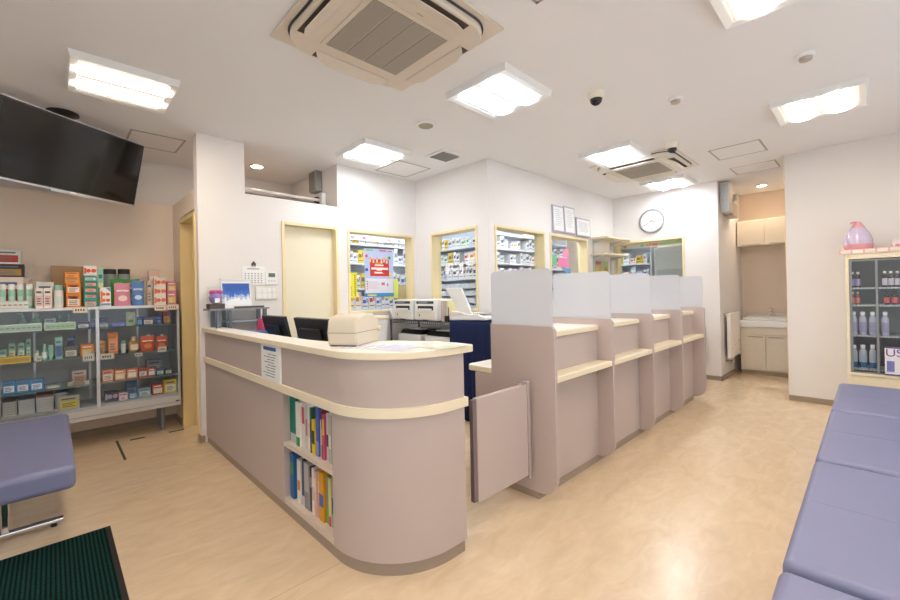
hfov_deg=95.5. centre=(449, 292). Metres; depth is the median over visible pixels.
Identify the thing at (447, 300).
binder
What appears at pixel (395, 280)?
sheet
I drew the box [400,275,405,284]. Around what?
carton
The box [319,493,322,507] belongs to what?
print
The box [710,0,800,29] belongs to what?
ceiling light
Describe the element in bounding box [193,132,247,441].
wall column
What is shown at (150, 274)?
carton
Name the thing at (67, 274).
carton
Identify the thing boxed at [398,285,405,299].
envelope
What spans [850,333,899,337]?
shelf
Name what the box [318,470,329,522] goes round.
book
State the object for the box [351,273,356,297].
sign
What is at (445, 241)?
carton
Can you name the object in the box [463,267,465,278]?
carton
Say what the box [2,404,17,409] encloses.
packet
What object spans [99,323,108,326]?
carton
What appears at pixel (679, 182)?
diffuser
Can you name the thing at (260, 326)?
folder
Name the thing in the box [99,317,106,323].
carton
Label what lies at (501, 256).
carton
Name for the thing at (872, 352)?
bottle
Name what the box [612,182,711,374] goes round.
wall
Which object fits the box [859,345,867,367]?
bottle
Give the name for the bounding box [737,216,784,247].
upper cabinet
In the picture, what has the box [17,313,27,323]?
pump bottle
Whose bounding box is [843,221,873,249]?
humidifier
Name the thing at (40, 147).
television
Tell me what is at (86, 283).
carton
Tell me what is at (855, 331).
bottle
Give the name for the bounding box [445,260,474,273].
carton
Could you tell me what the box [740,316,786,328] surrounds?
basin
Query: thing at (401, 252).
carton
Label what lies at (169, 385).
carton
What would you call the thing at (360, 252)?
carton
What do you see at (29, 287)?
bottle
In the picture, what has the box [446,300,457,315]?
binder
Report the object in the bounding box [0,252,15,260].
print
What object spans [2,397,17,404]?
packet
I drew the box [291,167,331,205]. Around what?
wall
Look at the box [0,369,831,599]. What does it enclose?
floor
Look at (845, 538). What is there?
bench
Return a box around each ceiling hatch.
[126,129,185,152]
[376,160,430,176]
[708,139,767,159]
[729,160,780,174]
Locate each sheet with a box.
[261,344,281,383]
[384,279,397,298]
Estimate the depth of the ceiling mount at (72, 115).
3.21 m
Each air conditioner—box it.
[270,0,503,90]
[588,148,698,181]
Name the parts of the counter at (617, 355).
panel, panel, panel, panel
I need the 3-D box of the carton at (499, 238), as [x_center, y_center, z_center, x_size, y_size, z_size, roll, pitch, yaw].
[0.761,-0.773,6.394,0.094,0.186,0.162,-1,0,-44]
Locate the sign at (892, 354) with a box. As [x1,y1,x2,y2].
[885,347,899,375]
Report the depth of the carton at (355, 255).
5.85 m
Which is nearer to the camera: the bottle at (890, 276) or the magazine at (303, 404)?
the magazine at (303, 404)
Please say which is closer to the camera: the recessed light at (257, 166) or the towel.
the recessed light at (257, 166)
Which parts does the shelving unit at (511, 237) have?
panel, shelf, shelf, shelf, panel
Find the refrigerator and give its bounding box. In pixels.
[654,245,682,276]
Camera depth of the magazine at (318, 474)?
2.22 m
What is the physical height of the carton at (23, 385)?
0.097 m
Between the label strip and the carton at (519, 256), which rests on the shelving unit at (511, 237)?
the carton at (519, 256)
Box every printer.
[327,312,381,346]
[393,299,418,319]
[398,327,439,340]
[415,299,451,320]
[425,329,449,341]
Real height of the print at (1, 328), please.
0.008 m
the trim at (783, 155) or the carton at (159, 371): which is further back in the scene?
the trim at (783, 155)
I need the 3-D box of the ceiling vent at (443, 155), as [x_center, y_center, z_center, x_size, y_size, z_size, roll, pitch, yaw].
[-0.061,-1.477,4.452,0.330,0.022,0.280,-1,0,-44]
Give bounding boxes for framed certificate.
[551,204,564,232]
[563,206,575,234]
[575,217,590,237]
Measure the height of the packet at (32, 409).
0.019 m
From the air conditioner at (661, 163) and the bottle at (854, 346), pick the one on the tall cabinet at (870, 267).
the bottle at (854, 346)
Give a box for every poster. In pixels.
[364,248,393,296]
[595,260,607,271]
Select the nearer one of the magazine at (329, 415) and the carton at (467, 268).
the magazine at (329, 415)
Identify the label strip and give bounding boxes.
[621,239,681,249]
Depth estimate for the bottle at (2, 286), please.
3.33 m
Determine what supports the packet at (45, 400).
on the packet at (47, 402)
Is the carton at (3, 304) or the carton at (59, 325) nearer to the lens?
the carton at (3, 304)
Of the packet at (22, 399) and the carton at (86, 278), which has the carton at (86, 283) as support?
the carton at (86, 278)
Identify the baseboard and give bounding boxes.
[71,414,174,438]
[175,413,182,425]
[706,369,734,380]
[789,395,833,405]
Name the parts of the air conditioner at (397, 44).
grille frame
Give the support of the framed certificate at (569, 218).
attached to the wall at (510, 196)
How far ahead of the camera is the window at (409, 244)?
5.33 m
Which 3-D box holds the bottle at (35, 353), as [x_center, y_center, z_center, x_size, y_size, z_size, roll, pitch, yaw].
[-3.470,0.533,3.430,0.033,0.084,0.033,-1,0,-44]
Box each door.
[179,211,199,440]
[281,221,339,337]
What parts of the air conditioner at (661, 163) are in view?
grille frame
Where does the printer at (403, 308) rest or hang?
on the wire rack
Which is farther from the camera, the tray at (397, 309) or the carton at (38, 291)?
the tray at (397, 309)
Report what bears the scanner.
on the cabinet at (477, 333)
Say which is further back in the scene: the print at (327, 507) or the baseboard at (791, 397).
the baseboard at (791, 397)
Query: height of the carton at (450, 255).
0.171 m
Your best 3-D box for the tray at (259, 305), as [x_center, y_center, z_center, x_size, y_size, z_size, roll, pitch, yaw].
[-1.857,0.135,3.790,0.278,0.017,0.043,-1,0,-44]
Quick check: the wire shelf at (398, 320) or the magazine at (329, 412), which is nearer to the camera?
the magazine at (329, 412)
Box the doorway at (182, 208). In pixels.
[173,189,193,418]
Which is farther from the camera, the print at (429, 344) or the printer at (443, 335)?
the printer at (443, 335)
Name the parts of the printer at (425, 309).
control panel, paper drawer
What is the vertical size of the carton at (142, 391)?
0.081 m
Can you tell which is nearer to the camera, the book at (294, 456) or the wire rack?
the book at (294, 456)
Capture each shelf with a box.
[0,323,175,333]
[0,346,175,365]
[0,371,176,396]
[203,307,268,310]
[284,440,332,475]
[285,495,333,544]
[391,319,449,325]
[557,360,611,382]
[590,236,629,274]
[615,348,652,364]
[654,340,681,352]
[683,333,703,343]
[849,287,899,288]
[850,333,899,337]
[853,304,899,306]
[854,364,884,371]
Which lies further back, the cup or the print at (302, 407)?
the cup
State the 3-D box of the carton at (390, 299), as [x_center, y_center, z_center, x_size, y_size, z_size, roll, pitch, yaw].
[-0.955,0.160,6.337,0.068,0.151,0.162,-1,0,-44]
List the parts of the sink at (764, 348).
door, false drawer, door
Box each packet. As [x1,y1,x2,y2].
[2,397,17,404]
[2,401,17,407]
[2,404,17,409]
[2,406,17,412]
[2,409,17,414]
[2,411,17,417]
[18,395,34,402]
[18,399,35,407]
[18,401,34,405]
[18,402,35,409]
[18,404,35,412]
[18,407,35,414]
[36,390,53,397]
[36,396,53,400]
[36,398,53,402]
[36,401,53,404]
[36,403,53,407]
[36,405,53,409]
[36,408,53,411]
[55,389,67,395]
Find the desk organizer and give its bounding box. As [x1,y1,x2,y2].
[203,307,268,327]
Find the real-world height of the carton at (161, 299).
0.092 m
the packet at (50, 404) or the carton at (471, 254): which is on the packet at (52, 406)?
the packet at (50, 404)
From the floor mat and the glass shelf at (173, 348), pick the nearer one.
the floor mat
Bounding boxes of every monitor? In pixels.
[262,315,291,336]
[294,317,328,340]
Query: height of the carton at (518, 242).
0.143 m
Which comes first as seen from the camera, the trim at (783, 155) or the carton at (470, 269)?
the trim at (783, 155)
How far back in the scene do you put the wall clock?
6.32 m
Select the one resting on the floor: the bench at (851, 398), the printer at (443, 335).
the bench at (851, 398)
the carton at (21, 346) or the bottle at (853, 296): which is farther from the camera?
the bottle at (853, 296)
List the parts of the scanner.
feed arm, lid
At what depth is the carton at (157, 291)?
4.04 m
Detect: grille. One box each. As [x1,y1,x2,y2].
[309,172,314,191]
[326,0,393,52]
[346,11,412,60]
[364,21,430,67]
[381,32,446,74]
[616,162,660,173]
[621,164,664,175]
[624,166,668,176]
[628,169,672,178]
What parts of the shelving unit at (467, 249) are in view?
shelf, shelf, shelf, shelf, shelf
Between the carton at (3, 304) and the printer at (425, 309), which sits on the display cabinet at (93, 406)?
the carton at (3, 304)
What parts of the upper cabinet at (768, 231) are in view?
door, door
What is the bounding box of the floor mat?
[0,526,128,599]
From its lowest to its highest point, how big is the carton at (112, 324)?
0.041 m
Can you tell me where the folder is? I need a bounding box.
[257,318,264,329]
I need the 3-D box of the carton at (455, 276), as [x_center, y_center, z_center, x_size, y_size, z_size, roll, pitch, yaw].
[0.143,-0.290,6.432,0.162,0.166,0.122,-1,0,-44]
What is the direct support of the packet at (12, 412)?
on the packet at (15, 414)
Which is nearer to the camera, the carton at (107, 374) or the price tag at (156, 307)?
the carton at (107, 374)
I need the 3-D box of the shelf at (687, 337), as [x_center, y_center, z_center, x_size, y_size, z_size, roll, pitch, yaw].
[2.592,0.500,4.454,0.767,0.037,0.120,-1,0,-44]
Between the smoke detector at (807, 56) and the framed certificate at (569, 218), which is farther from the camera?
the framed certificate at (569, 218)
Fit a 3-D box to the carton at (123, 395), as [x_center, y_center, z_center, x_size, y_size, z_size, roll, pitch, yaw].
[-3.060,0.974,3.830,0.064,0.068,0.054,-1,0,-44]
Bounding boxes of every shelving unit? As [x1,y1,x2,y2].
[350,234,404,310]
[440,231,475,304]
[497,231,534,268]
[552,241,566,284]
[621,247,656,275]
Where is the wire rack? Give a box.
[390,319,449,340]
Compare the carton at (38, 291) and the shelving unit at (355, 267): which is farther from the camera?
the shelving unit at (355, 267)
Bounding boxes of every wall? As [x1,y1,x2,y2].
[0,161,523,234]
[0,187,176,432]
[245,194,337,330]
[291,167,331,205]
[332,164,417,340]
[415,161,481,328]
[479,158,613,316]
[551,189,786,317]
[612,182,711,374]
[707,180,742,375]
[784,132,899,399]
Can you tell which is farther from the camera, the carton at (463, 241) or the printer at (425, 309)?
the carton at (463, 241)
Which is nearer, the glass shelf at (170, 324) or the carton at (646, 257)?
the glass shelf at (170, 324)
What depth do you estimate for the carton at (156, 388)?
4.02 m
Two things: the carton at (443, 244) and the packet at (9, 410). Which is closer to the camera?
the packet at (9, 410)
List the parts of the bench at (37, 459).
leg, foot rail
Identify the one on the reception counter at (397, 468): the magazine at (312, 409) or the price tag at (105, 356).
the magazine at (312, 409)
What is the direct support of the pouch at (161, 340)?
on the display cabinet at (93, 406)
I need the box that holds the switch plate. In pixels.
[255,287,277,299]
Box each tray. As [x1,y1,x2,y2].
[221,319,257,322]
[234,305,263,307]
[389,308,393,318]
[396,308,407,310]
[418,308,431,310]
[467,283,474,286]
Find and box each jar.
[103,269,115,286]
[118,269,129,278]
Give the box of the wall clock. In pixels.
[639,209,664,232]
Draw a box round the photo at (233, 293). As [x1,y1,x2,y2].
[222,283,250,304]
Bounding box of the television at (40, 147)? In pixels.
[0,93,143,205]
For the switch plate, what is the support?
attached to the wall at (264, 215)
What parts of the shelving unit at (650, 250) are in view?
shelf, panel, panel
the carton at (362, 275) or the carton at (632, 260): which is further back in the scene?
the carton at (632, 260)
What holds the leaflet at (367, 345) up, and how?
on the reception counter at (397, 468)
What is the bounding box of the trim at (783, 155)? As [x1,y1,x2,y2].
[783,155,789,394]
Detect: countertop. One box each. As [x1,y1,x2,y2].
[202,327,472,359]
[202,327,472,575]
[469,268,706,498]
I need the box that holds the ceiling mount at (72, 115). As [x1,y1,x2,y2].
[45,107,79,119]
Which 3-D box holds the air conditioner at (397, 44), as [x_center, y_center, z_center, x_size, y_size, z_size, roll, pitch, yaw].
[-0.362,-1.443,2.331,0.950,0.088,0.950,-1,0,-44]
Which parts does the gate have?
post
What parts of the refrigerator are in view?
door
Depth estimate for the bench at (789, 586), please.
1.18 m
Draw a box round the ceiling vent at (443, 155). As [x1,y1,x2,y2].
[425,149,463,162]
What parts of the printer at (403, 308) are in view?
control panel, paper drawer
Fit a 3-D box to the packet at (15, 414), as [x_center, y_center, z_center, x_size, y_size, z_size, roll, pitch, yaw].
[-3.674,1.010,3.421,0.081,0.019,0.201,-1,0,-44]
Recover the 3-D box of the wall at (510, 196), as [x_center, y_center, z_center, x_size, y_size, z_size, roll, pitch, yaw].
[1.584,-0.119,5.756,3.300,2.800,0.120,-1,0,-44]
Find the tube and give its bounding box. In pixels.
[48,345,53,359]
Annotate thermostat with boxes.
[265,272,276,284]
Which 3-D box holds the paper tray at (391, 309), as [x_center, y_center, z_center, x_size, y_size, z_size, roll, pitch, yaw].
[-0.652,0.261,5.137,0.220,0.130,0.087,-1,0,-44]
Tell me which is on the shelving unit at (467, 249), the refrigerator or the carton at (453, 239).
the carton at (453, 239)
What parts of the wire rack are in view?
post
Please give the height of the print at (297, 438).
0.051 m
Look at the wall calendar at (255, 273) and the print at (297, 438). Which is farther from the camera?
the wall calendar at (255, 273)
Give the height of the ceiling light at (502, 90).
0.056 m
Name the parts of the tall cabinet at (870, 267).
sliding door, price strip, rail, rail, sliding door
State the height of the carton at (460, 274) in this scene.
0.175 m
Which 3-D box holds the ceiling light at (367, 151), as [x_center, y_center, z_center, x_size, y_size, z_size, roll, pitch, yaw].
[-0.805,-1.445,4.300,0.570,0.056,0.570,-1,0,-44]
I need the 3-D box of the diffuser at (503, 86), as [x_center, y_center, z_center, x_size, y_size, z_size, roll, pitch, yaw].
[0.448,-1.470,2.983,0.466,0.048,0.216,-1,0,-44]
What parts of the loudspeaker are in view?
panel, knob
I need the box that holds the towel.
[722,311,740,357]
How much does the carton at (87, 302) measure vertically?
0.074 m
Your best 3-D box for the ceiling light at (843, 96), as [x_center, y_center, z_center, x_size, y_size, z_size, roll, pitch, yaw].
[3.006,-1.527,3.334,0.570,0.056,0.570,-1,0,-44]
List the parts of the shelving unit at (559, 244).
shelf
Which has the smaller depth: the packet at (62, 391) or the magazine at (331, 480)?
the magazine at (331, 480)
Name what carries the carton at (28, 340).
on the display cabinet at (93, 406)
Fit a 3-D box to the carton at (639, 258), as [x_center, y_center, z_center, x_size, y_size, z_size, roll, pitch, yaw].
[3.433,-0.588,7.347,0.162,0.149,0.107,-1,0,-44]
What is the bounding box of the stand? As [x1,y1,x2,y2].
[444,307,451,321]
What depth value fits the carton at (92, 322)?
3.68 m
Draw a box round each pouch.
[67,336,74,345]
[67,379,89,387]
[110,279,138,305]
[114,283,130,305]
[126,311,134,325]
[131,281,143,305]
[140,334,154,350]
[156,314,161,323]
[156,334,166,349]
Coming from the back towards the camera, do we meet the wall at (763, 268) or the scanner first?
the wall at (763, 268)
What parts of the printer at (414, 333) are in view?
lid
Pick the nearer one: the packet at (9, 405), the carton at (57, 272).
the packet at (9, 405)
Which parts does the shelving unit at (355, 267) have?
shelf, label strip, shelf, shelf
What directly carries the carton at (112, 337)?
on the display cabinet at (93, 406)
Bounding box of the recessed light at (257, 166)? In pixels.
[250,164,263,168]
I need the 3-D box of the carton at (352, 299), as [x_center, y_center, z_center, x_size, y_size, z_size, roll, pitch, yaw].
[-1.444,0.115,5.862,0.078,0.260,0.162,-1,0,-44]
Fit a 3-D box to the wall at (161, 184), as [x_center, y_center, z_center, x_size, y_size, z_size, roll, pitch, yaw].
[-1.549,-0.052,6.181,9.800,2.800,0.120,-1,0,-44]
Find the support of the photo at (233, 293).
attached to the calendar at (236, 291)
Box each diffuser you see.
[76,72,163,107]
[78,61,169,96]
[344,150,390,164]
[356,144,402,159]
[458,85,515,114]
[481,74,540,104]
[587,152,622,165]
[608,146,643,160]
[648,181,672,189]
[664,178,690,186]
[725,0,782,18]
[780,97,819,121]
[818,86,858,112]
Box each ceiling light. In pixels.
[65,48,180,113]
[335,138,411,167]
[445,62,551,119]
[578,140,650,167]
[639,174,696,191]
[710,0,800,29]
[769,75,868,125]
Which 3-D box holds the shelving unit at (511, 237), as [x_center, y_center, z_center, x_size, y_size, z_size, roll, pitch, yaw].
[1.005,0.146,6.693,1.130,2.300,0.300,-1,0,-44]
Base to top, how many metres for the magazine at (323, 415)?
0.240 m
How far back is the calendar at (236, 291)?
3.76 m
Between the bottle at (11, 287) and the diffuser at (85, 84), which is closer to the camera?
the diffuser at (85, 84)
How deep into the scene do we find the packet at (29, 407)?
3.42 m
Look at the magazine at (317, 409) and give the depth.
2.22 m
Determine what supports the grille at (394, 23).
attached to the air conditioner at (397, 44)
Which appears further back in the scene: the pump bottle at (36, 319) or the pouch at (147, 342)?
the pouch at (147, 342)
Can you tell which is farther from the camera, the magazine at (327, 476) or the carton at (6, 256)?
the carton at (6, 256)
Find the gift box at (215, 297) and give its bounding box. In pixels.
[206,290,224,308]
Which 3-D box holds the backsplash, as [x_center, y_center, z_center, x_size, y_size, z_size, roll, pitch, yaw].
[5.072,0.370,6.359,0.068,0.080,0.710,-1,0,-44]
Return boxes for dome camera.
[587,89,603,105]
[665,142,678,152]
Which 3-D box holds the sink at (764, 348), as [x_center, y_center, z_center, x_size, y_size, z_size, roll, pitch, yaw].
[4.848,0.722,6.144,0.698,0.985,0.725,-1,0,-44]
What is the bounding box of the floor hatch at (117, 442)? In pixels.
[116,429,183,459]
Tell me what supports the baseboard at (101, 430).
attached to the wall at (49, 229)
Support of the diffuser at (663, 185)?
attached to the ceiling light at (681, 180)
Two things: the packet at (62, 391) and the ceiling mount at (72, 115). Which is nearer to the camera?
the ceiling mount at (72, 115)
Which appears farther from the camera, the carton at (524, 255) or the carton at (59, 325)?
the carton at (524, 255)
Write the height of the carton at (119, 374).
0.098 m
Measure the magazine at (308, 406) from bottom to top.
0.250 m
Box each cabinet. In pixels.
[0,304,180,429]
[374,315,388,340]
[450,320,491,420]
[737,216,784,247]
[839,246,899,388]
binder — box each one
[441,300,448,320]
[443,300,450,320]
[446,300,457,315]
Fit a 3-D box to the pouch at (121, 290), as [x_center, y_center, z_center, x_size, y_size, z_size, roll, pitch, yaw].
[-3.080,0.019,3.846,0.123,0.218,0.052,-1,0,-44]
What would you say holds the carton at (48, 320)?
on the display cabinet at (93, 406)
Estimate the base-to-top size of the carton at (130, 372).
0.093 m
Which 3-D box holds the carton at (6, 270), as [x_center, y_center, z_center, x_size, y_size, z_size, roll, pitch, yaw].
[-3.737,-0.182,3.466,0.184,0.110,0.078,-1,0,-44]
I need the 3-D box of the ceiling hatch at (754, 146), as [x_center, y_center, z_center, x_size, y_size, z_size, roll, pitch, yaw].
[3.156,-1.553,4.485,0.480,0.004,0.460,-1,0,-44]
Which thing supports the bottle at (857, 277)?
on the tall cabinet at (870, 267)
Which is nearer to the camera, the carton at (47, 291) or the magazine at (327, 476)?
the magazine at (327, 476)
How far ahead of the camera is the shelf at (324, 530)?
2.23 m
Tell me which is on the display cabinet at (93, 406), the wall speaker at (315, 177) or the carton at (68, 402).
the carton at (68, 402)
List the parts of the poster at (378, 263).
red panel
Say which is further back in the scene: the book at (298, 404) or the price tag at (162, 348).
the price tag at (162, 348)
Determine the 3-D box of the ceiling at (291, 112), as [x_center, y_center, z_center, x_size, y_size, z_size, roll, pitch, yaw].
[0.781,-1.537,3.758,10.040,0.060,6.890,-1,0,-44]
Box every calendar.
[219,278,251,307]
[241,261,264,284]
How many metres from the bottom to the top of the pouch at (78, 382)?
0.066 m
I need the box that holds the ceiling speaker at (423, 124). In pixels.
[416,121,434,128]
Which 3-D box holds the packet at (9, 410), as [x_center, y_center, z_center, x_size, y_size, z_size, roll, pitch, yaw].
[-3.674,0.970,3.421,0.081,0.019,0.201,-1,0,-44]
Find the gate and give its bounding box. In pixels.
[469,381,531,502]
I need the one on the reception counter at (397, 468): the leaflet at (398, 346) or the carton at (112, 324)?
the leaflet at (398, 346)
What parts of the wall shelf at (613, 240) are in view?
rail, rail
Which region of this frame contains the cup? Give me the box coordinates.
[444,316,451,321]
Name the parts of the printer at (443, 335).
lid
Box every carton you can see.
[0,249,20,263]
[0,264,24,276]
[0,277,22,300]
[0,301,28,308]
[0,323,41,332]
[0,349,6,357]
[0,355,30,364]
[2,380,15,394]
[9,343,15,356]
[16,379,29,392]
[18,342,24,355]
[26,338,30,355]
[30,377,42,390]
[35,288,42,307]
[36,282,53,307]
[44,288,51,307]
[44,322,75,330]
[45,318,55,322]
[45,383,61,388]
[51,266,83,306]
[55,337,62,358]
[58,394,79,410]
[64,272,78,277]
[64,278,79,283]
[64,345,77,357]
[66,283,80,293]
[66,294,80,306]
[72,369,85,380]
[77,321,89,328]
[80,343,93,356]
[83,266,95,275]
[84,275,96,280]
[84,281,96,286]
[84,287,96,292]
[84,292,96,298]
[84,298,96,306]
[90,320,94,327]
[97,268,103,305]
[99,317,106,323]
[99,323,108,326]
[100,287,110,306]
[100,341,104,353]
[101,369,112,381]
[104,389,117,401]
[107,332,117,353]
[110,321,125,326]
[114,368,124,380]
[118,392,127,400]
[125,380,136,392]
[126,367,136,378]
[128,392,137,398]
[137,317,141,324]
[137,386,150,396]
[138,367,146,376]
[142,317,153,324]
[145,359,161,371]
[146,281,151,304]
[147,271,159,304]
[147,367,154,375]
[151,382,162,394]
[153,277,165,286]
[153,287,165,295]
[153,295,165,304]
[156,368,163,374]
[162,312,169,323]
[163,378,175,392]
[164,368,171,373]
[166,281,175,291]
[166,292,175,304]
[350,251,352,262]
[351,298,354,308]
[353,250,363,262]
[353,253,357,262]
[355,292,361,308]
[357,273,364,287]
[357,275,360,287]
[361,296,367,308]
[363,294,374,308]
[375,297,380,307]
[381,297,384,307]
[385,298,388,307]
[389,249,397,264]
[389,298,392,307]
[396,274,399,284]
[398,249,404,264]
[398,256,402,264]
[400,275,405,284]
[441,255,447,264]
[442,239,450,249]
[444,240,449,248]
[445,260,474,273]
[447,268,453,278]
[448,240,451,248]
[448,253,453,263]
[452,237,455,247]
[453,268,458,278]
[454,252,462,263]
[456,237,465,247]
[456,253,464,262]
[459,267,463,278]
[461,239,465,246]
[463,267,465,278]
[464,252,469,262]
[466,266,470,277]
[469,251,474,261]
[469,266,472,277]
[473,267,475,277]
[497,236,504,247]
[497,252,499,262]
[500,255,503,262]
[503,255,513,263]
[508,243,512,248]
[510,241,519,249]
[513,253,522,263]
[520,242,528,250]
[521,240,531,250]
[523,254,528,263]
[557,249,562,256]
[623,253,632,263]
[630,258,635,263]
[631,267,638,273]
[636,255,642,263]
[643,253,649,262]
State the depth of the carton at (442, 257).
6.59 m
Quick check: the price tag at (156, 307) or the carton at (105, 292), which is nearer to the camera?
the carton at (105, 292)
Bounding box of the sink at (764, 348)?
[740,307,787,376]
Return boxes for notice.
[552,255,556,264]
[558,258,568,266]
[563,249,568,257]
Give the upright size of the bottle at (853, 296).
0.127 m
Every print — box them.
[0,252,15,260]
[0,266,17,272]
[0,282,16,298]
[0,327,40,329]
[61,397,75,407]
[109,336,115,349]
[263,354,275,377]
[290,461,292,473]
[291,432,295,442]
[296,436,299,446]
[302,407,303,423]
[305,491,308,509]
[316,441,318,455]
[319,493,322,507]
[322,419,323,435]
[327,507,328,522]
[328,434,330,448]
[371,264,387,273]
[379,345,410,349]
[414,342,458,347]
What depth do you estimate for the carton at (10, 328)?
3.35 m
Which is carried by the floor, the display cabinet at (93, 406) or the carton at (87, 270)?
the display cabinet at (93, 406)
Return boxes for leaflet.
[332,343,395,348]
[367,342,417,350]
[405,341,467,348]
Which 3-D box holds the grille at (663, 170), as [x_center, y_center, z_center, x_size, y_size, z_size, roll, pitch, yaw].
[2.493,-1.476,5.107,0.116,0.004,0.490,-1,0,-44]
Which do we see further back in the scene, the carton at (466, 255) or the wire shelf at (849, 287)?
the carton at (466, 255)
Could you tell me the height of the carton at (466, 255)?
0.149 m
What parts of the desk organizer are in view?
leg, leg, leg, leg, leg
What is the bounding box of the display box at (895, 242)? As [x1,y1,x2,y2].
[892,238,899,246]
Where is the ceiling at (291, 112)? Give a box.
[0,0,899,198]
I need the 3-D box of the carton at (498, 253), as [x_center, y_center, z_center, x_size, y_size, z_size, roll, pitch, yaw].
[0.679,-0.530,6.309,0.082,0.163,0.162,-1,0,-44]
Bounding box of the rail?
[245,187,319,203]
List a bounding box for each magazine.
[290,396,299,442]
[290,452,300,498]
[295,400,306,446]
[297,458,303,503]
[302,403,308,447]
[302,458,307,505]
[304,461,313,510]
[305,404,311,448]
[307,405,313,449]
[309,406,316,452]
[310,465,315,511]
[311,418,315,454]
[312,466,319,514]
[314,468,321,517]
[315,407,322,456]
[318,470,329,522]
[318,474,319,517]
[320,420,321,456]
[321,409,328,458]
[322,414,326,460]
[326,412,330,460]
[326,475,331,523]
[328,413,331,463]
[328,476,332,526]
[331,480,333,527]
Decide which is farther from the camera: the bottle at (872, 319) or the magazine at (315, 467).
the bottle at (872, 319)
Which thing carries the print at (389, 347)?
on the leaflet at (398, 346)
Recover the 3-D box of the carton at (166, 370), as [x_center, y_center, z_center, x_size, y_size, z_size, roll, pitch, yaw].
[-2.826,0.787,4.099,0.056,0.052,0.047,-1,0,-44]
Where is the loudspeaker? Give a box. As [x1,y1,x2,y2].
[720,182,737,218]
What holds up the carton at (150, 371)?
on the display cabinet at (93, 406)
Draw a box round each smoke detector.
[668,95,682,104]
[795,50,815,62]
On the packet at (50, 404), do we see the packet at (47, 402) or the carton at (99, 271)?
the packet at (47, 402)
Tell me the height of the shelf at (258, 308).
0.015 m
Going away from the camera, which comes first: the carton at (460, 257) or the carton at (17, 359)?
the carton at (17, 359)
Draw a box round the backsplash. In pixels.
[748,313,786,316]
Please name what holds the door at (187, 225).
attached to the doorway at (182, 208)
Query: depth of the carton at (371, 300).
6.03 m
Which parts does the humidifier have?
tank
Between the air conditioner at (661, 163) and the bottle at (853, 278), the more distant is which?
the air conditioner at (661, 163)
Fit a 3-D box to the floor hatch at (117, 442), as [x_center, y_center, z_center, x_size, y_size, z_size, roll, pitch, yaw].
[-2.676,1.364,3.728,0.525,0.003,0.620,-1,0,-44]
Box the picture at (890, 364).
[887,361,894,371]
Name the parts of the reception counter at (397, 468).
panel, panel, panel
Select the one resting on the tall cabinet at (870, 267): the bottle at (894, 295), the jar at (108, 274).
the bottle at (894, 295)
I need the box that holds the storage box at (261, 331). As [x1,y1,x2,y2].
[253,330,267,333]
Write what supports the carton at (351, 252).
on the shelving unit at (355, 267)
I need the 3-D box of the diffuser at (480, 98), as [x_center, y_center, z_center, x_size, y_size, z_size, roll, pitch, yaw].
[0.284,-1.466,3.151,0.466,0.048,0.216,-1,0,-44]
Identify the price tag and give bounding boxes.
[36,356,41,361]
[73,307,87,312]
[83,353,94,361]
[100,353,113,359]
[154,305,165,310]
[158,346,166,351]
[167,304,178,309]
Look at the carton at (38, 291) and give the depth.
3.43 m
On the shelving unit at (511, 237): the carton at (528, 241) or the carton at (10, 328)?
the carton at (528, 241)
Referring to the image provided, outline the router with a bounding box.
[314,193,325,204]
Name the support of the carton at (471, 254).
on the shelving unit at (467, 249)
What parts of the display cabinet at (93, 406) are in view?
floor panel, leg, leg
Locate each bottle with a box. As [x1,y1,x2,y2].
[0,284,5,300]
[8,284,15,300]
[17,284,23,300]
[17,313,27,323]
[25,284,32,307]
[31,311,42,328]
[33,351,38,360]
[41,344,47,359]
[54,285,63,307]
[121,341,125,352]
[128,337,138,351]
[852,272,854,287]
[852,292,854,304]
[853,312,857,334]
[853,345,857,367]
[855,272,860,287]
[856,292,859,304]
[859,312,866,334]
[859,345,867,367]
[869,312,875,334]
[869,345,876,368]
[881,312,889,335]
[882,271,887,286]
[884,291,889,304]
[888,271,893,286]
[892,291,897,304]
[894,271,899,286]
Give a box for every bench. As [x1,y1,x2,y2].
[0,414,75,539]
[772,572,861,599]
[783,461,899,599]
[815,411,899,477]
[831,383,899,419]
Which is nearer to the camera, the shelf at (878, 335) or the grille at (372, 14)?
the grille at (372, 14)
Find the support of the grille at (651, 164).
attached to the air conditioner at (661, 163)
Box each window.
[347,229,414,312]
[430,225,478,311]
[494,224,545,271]
[549,233,588,307]
[616,236,684,276]
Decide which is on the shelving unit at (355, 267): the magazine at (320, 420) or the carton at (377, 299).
the carton at (377, 299)
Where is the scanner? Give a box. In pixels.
[446,288,490,319]
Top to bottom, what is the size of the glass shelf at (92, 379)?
0.006 m
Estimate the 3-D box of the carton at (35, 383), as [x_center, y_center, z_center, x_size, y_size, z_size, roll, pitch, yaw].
[-3.495,0.778,3.461,0.077,0.096,0.064,-1,0,-44]
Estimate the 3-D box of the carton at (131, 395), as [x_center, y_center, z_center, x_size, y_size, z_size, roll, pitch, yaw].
[-3.015,0.980,3.890,0.069,0.053,0.058,-1,0,-44]
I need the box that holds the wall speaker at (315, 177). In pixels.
[309,170,321,193]
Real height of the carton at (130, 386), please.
0.143 m
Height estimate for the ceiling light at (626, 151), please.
0.056 m
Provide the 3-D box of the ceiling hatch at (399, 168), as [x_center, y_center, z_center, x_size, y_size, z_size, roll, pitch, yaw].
[-0.567,-1.474,4.908,0.470,0.004,0.480,-1,0,-44]
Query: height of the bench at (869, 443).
0.421 m

